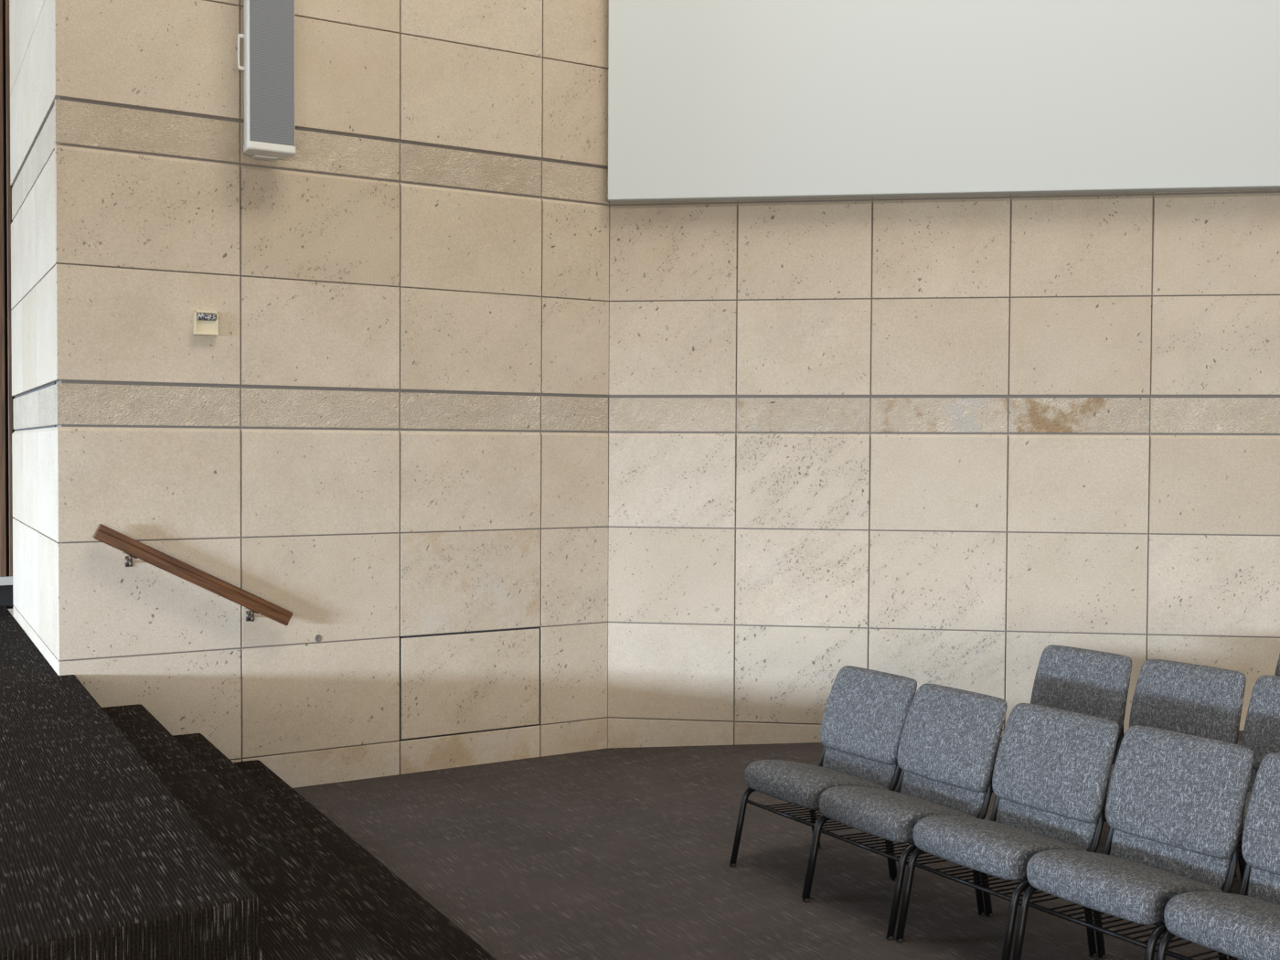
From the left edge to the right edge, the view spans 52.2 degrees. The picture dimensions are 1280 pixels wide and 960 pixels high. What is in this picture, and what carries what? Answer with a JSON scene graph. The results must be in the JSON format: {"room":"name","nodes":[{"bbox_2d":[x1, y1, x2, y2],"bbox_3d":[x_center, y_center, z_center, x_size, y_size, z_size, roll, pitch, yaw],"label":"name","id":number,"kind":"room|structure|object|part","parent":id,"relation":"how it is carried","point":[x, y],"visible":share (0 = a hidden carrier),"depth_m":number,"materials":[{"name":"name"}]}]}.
{"room":"church auditorium","nodes":[
{"label":"church auditorium","id":0,"kind":"room"},
{"bbox_2d":[0,0,14,608],"bbox_3d":[-5.943,-1.434,8.908,3.500,4.800,0.210,-1,2,-30],"label":"wall","id":1,"kind":"structure","parent":0,"point":[6,405],"depth_m":9.59,"materials":[{"name":"brown wood"}]},
{"bbox_2d":[9,0,62,674],"bbox_3d":[-3.549,-1.042,7.893,0.240,5.530,2.650,-1,2,-30],"label":"wall","id":2,"kind":"structure","parent":0,"point":[31,22],"depth_m":7.64,"materials":[{"name":"stone"}]},
{"bbox_2d":[53,0,609,788],"bbox_3d":[-1.600,-1.025,7.591,3.310,5.530,0.240,-1,2,-30],"label":"wall","id":3,"kind":"structure","parent":0,"point":[391,436],"depth_m":7.43,"materials":[{"name":"stone"}]},
{"bbox_2d":[92,523,292,626],"bbox_3d":[-2.374,0.512,6.980,1.020,0.582,0.112,-1,2,-30],"label":"handrail","id":4,"kind":"object","parent":3,"relation":"attached to","point":[134,549],"visible":1,"depth_m":6.92,"materials":[{"name":"brown wood"}]},
{"bbox_2d":[192,310,219,335],"bbox_3d":[-2.327,-0.840,7.008,0.130,0.127,0.049,-1,2,-30],"label":"wall box","id":5,"kind":"object","parent":3,"relation":"attached to","point":[206,323],"visible":1,"depth_m":7.00,"materials":[{"name":"beige plastic"}]},
{"bbox_2d":[237,0,296,160],"bbox_3d":[-2.021,-2.609,7.035,0.289,1.720,0.223,-1,2,-30],"label":"loudspeaker","id":6,"kind":"object","parent":3,"relation":"attached to","point":[268,25],"visible":1,"depth_m":6.96,"materials":[{"name":"white plastic"}]},
{"bbox_3d":[-2.128,-2.282,6.972,0.035,0.188,0.018,-1,2,-30],"label":"handle","id":7,"kind":"part","parent":6,"relation":"part of","materials":[{"name":"white metal"}]},
{"bbox_2d":[249,0,294,146],"bbox_3d":[-1.957,-2.615,6.953,0.234,1.644,0.010,-1,2,-30],"label":"grille","id":8,"kind":"object","parent":6,"relation":"attached to","point":[272,22],"depth_m":6.96,"materials":[{"name":"grey metal"}]},
{"bbox_2d":[315,634,321,641],"bbox_3d":[-1.815,0.893,7.378,0.038,0.043,0.004,0,2,-29],"label":"plug","id":9,"kind":"object","parent":3,"relation":"attached to","point":[318,637],"visible":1,"depth_m":7.38,"materials":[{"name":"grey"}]},
{"bbox_2d":[292,730,1247,959],"bbox_3d":[4.555,1.473,5.897,10.195,0.640,9.020,-1,2,-30],"label":"floor","id":10,"kind":"structure","parent":0,"point":[609,853],"depth_m":5.95,"materials":[{"name":"grey carpet"}]},
{"bbox_2d":[0,605,496,959],"bbox_3d":[-3.926,1.423,4.304,6.094,0.732,9.970,-1,2,-30],"label":"stairs","id":11,"kind":"structure","parent":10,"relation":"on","point":[122,837],"depth_m":4.20,"materials":[{"name":"brown carpet"}]},
{"bbox_2d":[729,665,917,897],"bbox_3d":[0.844,1.339,5.953,0.696,0.875,0.534,-1,2,-34],"label":"padded chair","id":12,"kind":"object","parent":10,"relation":"on","point":[866,711],"visible":0.84,"depth_m":5.96,"materials":[{"name":"grey fabric"}]},
{"bbox_3d":[0.478,1.588,6.020,0.154,0.358,0.025,-1,2,-34],"label":"leg","id":13,"kind":"part","parent":12,"relation":"part of","materials":[{"name":"black metal"}]},
{"bbox_3d":[0.757,1.599,5.600,0.154,0.358,0.025,-1,2,-34],"label":"leg","id":14,"kind":"part","parent":12,"relation":"part of","materials":[{"name":"black metal"}]},
{"bbox_3d":[0.827,1.595,6.252,0.092,0.335,0.025,-1,2,-34],"label":"leg","id":15,"kind":"part","parent":12,"relation":"part of","materials":[{"name":"black metal"}]},
{"bbox_3d":[0.796,1.357,5.922,0.494,0.141,0.509,-1,2,-34],"label":"seat","id":16,"kind":"part","parent":12,"relation":"part of","materials":[{"name":"grey fabric"}]},
{"bbox_3d":[1.036,1.180,6.076,0.219,0.512,0.530,-1,2,-34],"label":"frame","id":17,"kind":"part","parent":12,"relation":"part of","materials":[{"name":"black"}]},
{"bbox_3d":[1.056,1.159,6.089,0.190,0.521,0.524,-1,2,-34],"label":"backrest","id":18,"kind":"part","parent":12,"relation":"part of","materials":[{"name":"grey fabric"}]},
{"bbox_3d":[1.106,1.607,5.832,0.092,0.335,0.025,-1,2,-34],"label":"leg","id":19,"kind":"part","parent":12,"relation":"part of","materials":[{"name":"black metal"}]},
{"bbox_2d":[802,682,1007,940],"bbox_3d":[1.121,1.352,5.489,0.696,0.875,0.534,-1,2,-33],"label":"padded chair","id":20,"kind":"object","parent":10,"relation":"on","point":[949,742],"visible":0.94,"depth_m":5.49,"materials":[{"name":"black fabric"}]},
{"bbox_3d":[0.756,1.601,5.561,0.154,0.358,0.025,-1,2,-33],"label":"leg","id":21,"kind":"part","parent":20,"relation":"part of","materials":[{"name":"black metal"}]},
{"bbox_3d":[1.107,1.608,5.789,0.092,0.335,0.025,-1,2,-33],"label":"leg","id":22,"kind":"part","parent":20,"relation":"part of","materials":[{"name":"black metal"}]},
{"bbox_3d":[1.072,1.370,5.459,0.494,0.141,0.509,-1,2,-33],"label":"seat","id":23,"kind":"part","parent":20,"relation":"part of","materials":[{"name":"grey fabric"}]},
{"bbox_3d":[1.030,1.612,5.137,0.154,0.358,0.025,-1,2,-33],"label":"leg","id":24,"kind":"part","parent":20,"relation":"part of","materials":[{"name":"black metal"}]},
{"bbox_3d":[1.314,1.193,5.610,0.219,0.512,0.530,-1,2,-33],"label":"frame","id":25,"kind":"part","parent":20,"relation":"part of","materials":[{"name":"black"}]},
{"bbox_3d":[1.335,1.172,5.623,0.190,0.521,0.524,-1,2,-33],"label":"backrest","id":26,"kind":"part","parent":20,"relation":"part of","materials":[{"name":"grey fabric"}]},
{"bbox_3d":[1.382,1.620,5.365,0.092,0.335,0.025,-1,2,-33],"label":"leg","id":27,"kind":"part","parent":20,"relation":"part of","materials":[{"name":"black metal"}]},
{"bbox_2d":[895,703,1119,959],"bbox_3d":[1.427,1.364,5.049,0.696,0.875,0.534,-1,2,-34],"label":"padded chair","id":28,"kind":"object","parent":10,"relation":"on","point":[1051,772],"visible":0.9,"depth_m":5.05,"materials":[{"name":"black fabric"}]},
{"bbox_3d":[1.061,1.613,5.114,0.154,0.358,0.025,-1,2,-34],"label":"leg","id":29,"kind":"part","parent":28,"relation":"part of","materials":[{"name":"black metal"}]},
{"bbox_3d":[1.409,1.620,5.348,0.092,0.335,0.025,-1,2,-34],"label":"leg","id":30,"kind":"part","parent":28,"relation":"part of","materials":[{"name":"black metal"}]},
{"bbox_3d":[1.379,1.382,5.017,0.494,0.141,0.509,-1,2,-34],"label":"seat","id":31,"kind":"part","parent":28,"relation":"part of","materials":[{"name":"grey fabric"}]},
{"bbox_3d":[1.342,1.625,4.695,0.154,0.358,0.025,-1,2,-34],"label":"leg","id":32,"kind":"part","parent":28,"relation":"part of","materials":[{"name":"black metal"}]},
{"bbox_3d":[1.619,1.205,5.173,0.219,0.512,0.530,-1,2,-34],"label":"frame","id":33,"kind":"part","parent":28,"relation":"part of","materials":[{"name":"black"}]},
{"bbox_3d":[1.638,1.184,5.186,0.190,0.521,0.524,-1,2,-34],"label":"backrest","id":34,"kind":"part","parent":28,"relation":"part of","materials":[{"name":"grey fabric"}]},
{"bbox_3d":[1.690,1.632,4.929,0.092,0.335,0.025,-1,2,-34],"label":"leg","id":35,"kind":"part","parent":28,"relation":"part of","materials":[{"name":"black metal"}]},
{"bbox_2d":[992,644,1131,792],"bbox_3d":[1.904,1.281,6.121,0.625,0.927,0.534,-1,2,-33],"label":"padded chair","id":36,"kind":"object","parent":10,"relation":"on","point":[1094,683],"visible":0.31,"depth_m":6.19,"materials":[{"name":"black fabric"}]},
{"bbox_3d":[2.099,1.081,6.246,0.158,0.531,0.523,-1,2,-33],"label":"backrest","id":37,"kind":"part","parent":36,"relation":"part of","materials":[{"name":"grey fabric"}]},
{"bbox_3d":[2.085,1.104,6.236,0.179,0.528,0.529,-1,2,-33],"label":"frame","id":38,"kind":"part","parent":36,"relation":"part of","materials":[{"name":"black"}]},
{"bbox_2d":[1012,725,1253,959],"bbox_3d":[1.741,1.376,4.614,0.696,0.875,0.534,-1,2,-35],"label":"padded chair","id":39,"kind":"object","parent":10,"relation":"on","point":[1176,801],"visible":0.92,"depth_m":4.62,"materials":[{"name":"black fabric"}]},
{"bbox_3d":[1.374,1.625,4.674,0.154,0.358,0.025,-1,2,-35],"label":"leg","id":40,"kind":"part","parent":39,"relation":"part of","materials":[{"name":"black metal"}]},
{"bbox_3d":[1.718,1.632,4.912,0.092,0.335,0.025,-1,2,-35],"label":"leg","id":41,"kind":"part","parent":39,"relation":"part of","materials":[{"name":"black metal"}]},
{"bbox_3d":[1.693,1.394,4.581,0.494,0.141,0.509,-1,2,-35],"label":"seat","id":42,"kind":"part","parent":39,"relation":"part of","materials":[{"name":"grey fabric"}]},
{"bbox_3d":[1.661,1.637,4.258,0.154,0.358,0.025,-1,2,-35],"label":"leg","id":43,"kind":"part","parent":39,"relation":"part of","materials":[{"name":"black metal"}]},
{"bbox_3d":[1.930,1.217,4.740,0.219,0.512,0.530,-1,2,-35],"label":"frame","id":44,"kind":"part","parent":39,"relation":"part of","materials":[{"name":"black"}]},
{"bbox_3d":[1.950,1.196,4.753,0.190,0.521,0.524,-1,2,-35],"label":"backrest","id":45,"kind":"part","parent":39,"relation":"part of","materials":[{"name":"grey fabric"}]},
{"bbox_3d":[2.006,1.644,4.497,0.092,0.335,0.025,-1,2,-35],"label":"leg","id":46,"kind":"part","parent":39,"relation":"part of","materials":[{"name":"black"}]},
{"bbox_2d":[1104,658,1246,880],"bbox_3d":[2.225,1.289,5.677,0.625,0.927,0.534,-1,2,-33],"label":"padded chair","id":47,"kind":"object","parent":10,"relation":"on","point":[1205,701],"visible":0.25,"depth_m":5.76,"materials":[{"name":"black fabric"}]},
{"bbox_3d":[2.177,1.312,5.649,0.494,0.141,0.509,-6,4,-33],"label":"seat","id":48,"kind":"part","parent":47,"relation":"part of","materials":[{"name":"grey fabric"}]},
{"bbox_3d":[2.420,1.089,5.802,0.158,0.531,0.523,-1,2,-33],"label":"backrest","id":49,"kind":"part","parent":47,"relation":"part of","materials":[{"name":"grey fabric"}]},
{"bbox_2d":[1156,752,1279,959],"bbox_3d":[2.054,1.389,4.173,0.696,0.875,0.534,-1,2,-35],"label":"padded chair","id":50,"kind":"object","parent":10,"relation":"on","point":[1242,926],"visible":1,"depth_m":4.20,"materials":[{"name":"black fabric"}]},
{"bbox_3d":[1.686,1.638,4.230,0.154,0.358,0.025,-1,2,-35],"label":"leg","id":51,"kind":"part","parent":50,"relation":"part of","materials":[{"name":"black metal"}]},
{"bbox_3d":[2.006,1.407,4.140,0.494,0.141,0.509,-1,2,-35],"label":"seat","id":52,"kind":"part","parent":50,"relation":"part of","materials":[{"name":"grey fabric"}]},
{"bbox_3d":[2.242,1.229,4.301,0.219,0.512,0.530,-1,2,-35],"label":"frame","id":53,"kind":"part","parent":50,"relation":"part of","materials":[{"name":"black metal"}]},
{"bbox_3d":[2.262,1.209,4.314,0.190,0.521,0.524,-1,2,-35],"label":"backrest","id":54,"kind":"part","parent":50,"relation":"part of","materials":[{"name":"grey fabric"}]},
{"bbox_2d":[1237,653,1279,745],"bbox_3d":[2.969,1.228,5.879,0.625,0.927,0.534,-1,2,-33],"label":"padded chair","id":55,"kind":"object","parent":10,"relation":"on","point":[1277,669],"visible":0.02,"depth_m":6.19,"materials":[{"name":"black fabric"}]},
{"bbox_3d":[3.163,1.028,6.003,0.158,0.531,0.523,-1,2,-33],"label":"backrest","id":56,"kind":"part","parent":55,"relation":"part of","materials":[{"name":"grey fabric"}]},
{"bbox_2d":[1237,674,1279,880],"bbox_3d":[2.536,1.298,5.230,0.625,0.927,0.534,-1,2,-33],"label":"padded chair","id":57,"kind":"object","parent":10,"relation":"on","point":[1262,726],"visible":0.28,"depth_m":5.48,"materials":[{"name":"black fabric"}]},
{"bbox_3d":[2.539,1.542,5.541,0.092,0.335,0.025,-6,4,-33],"label":"leg","id":58,"kind":"part","parent":57,"relation":"part of","materials":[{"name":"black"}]},
{"bbox_3d":[2.488,1.321,5.201,0.494,0.141,0.509,-6,4,-33],"label":"seat","id":59,"kind":"part","parent":57,"relation":"part of","materials":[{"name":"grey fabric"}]},
{"bbox_3d":[2.731,1.098,5.355,0.158,0.531,0.523,-1,2,-33],"label":"backrest","id":60,"kind":"part","parent":57,"relation":"part of","materials":[{"name":"grey fabric"}]},
{"bbox_2d":[607,189,1279,747],"bbox_3d":[2.683,-1.013,8.004,5.775,5.530,0.240,0,1,8],"label":"wall","id":61,"kind":"structure","parent":0,"point":[951,441],"depth_m":8.02,"materials":[{"name":"stone"}]},
{"bbox_2d":[608,0,1279,202],"bbox_3d":[2.982,-3.090,7.734,6.395,2.742,0.111,0,1,8],"label":"projection screen","id":62,"kind":"object","parent":61,"relation":"attached to","point":[709,100],"visible":1,"depth_m":7.86,"materials":[{"name":"white"}]}
]}

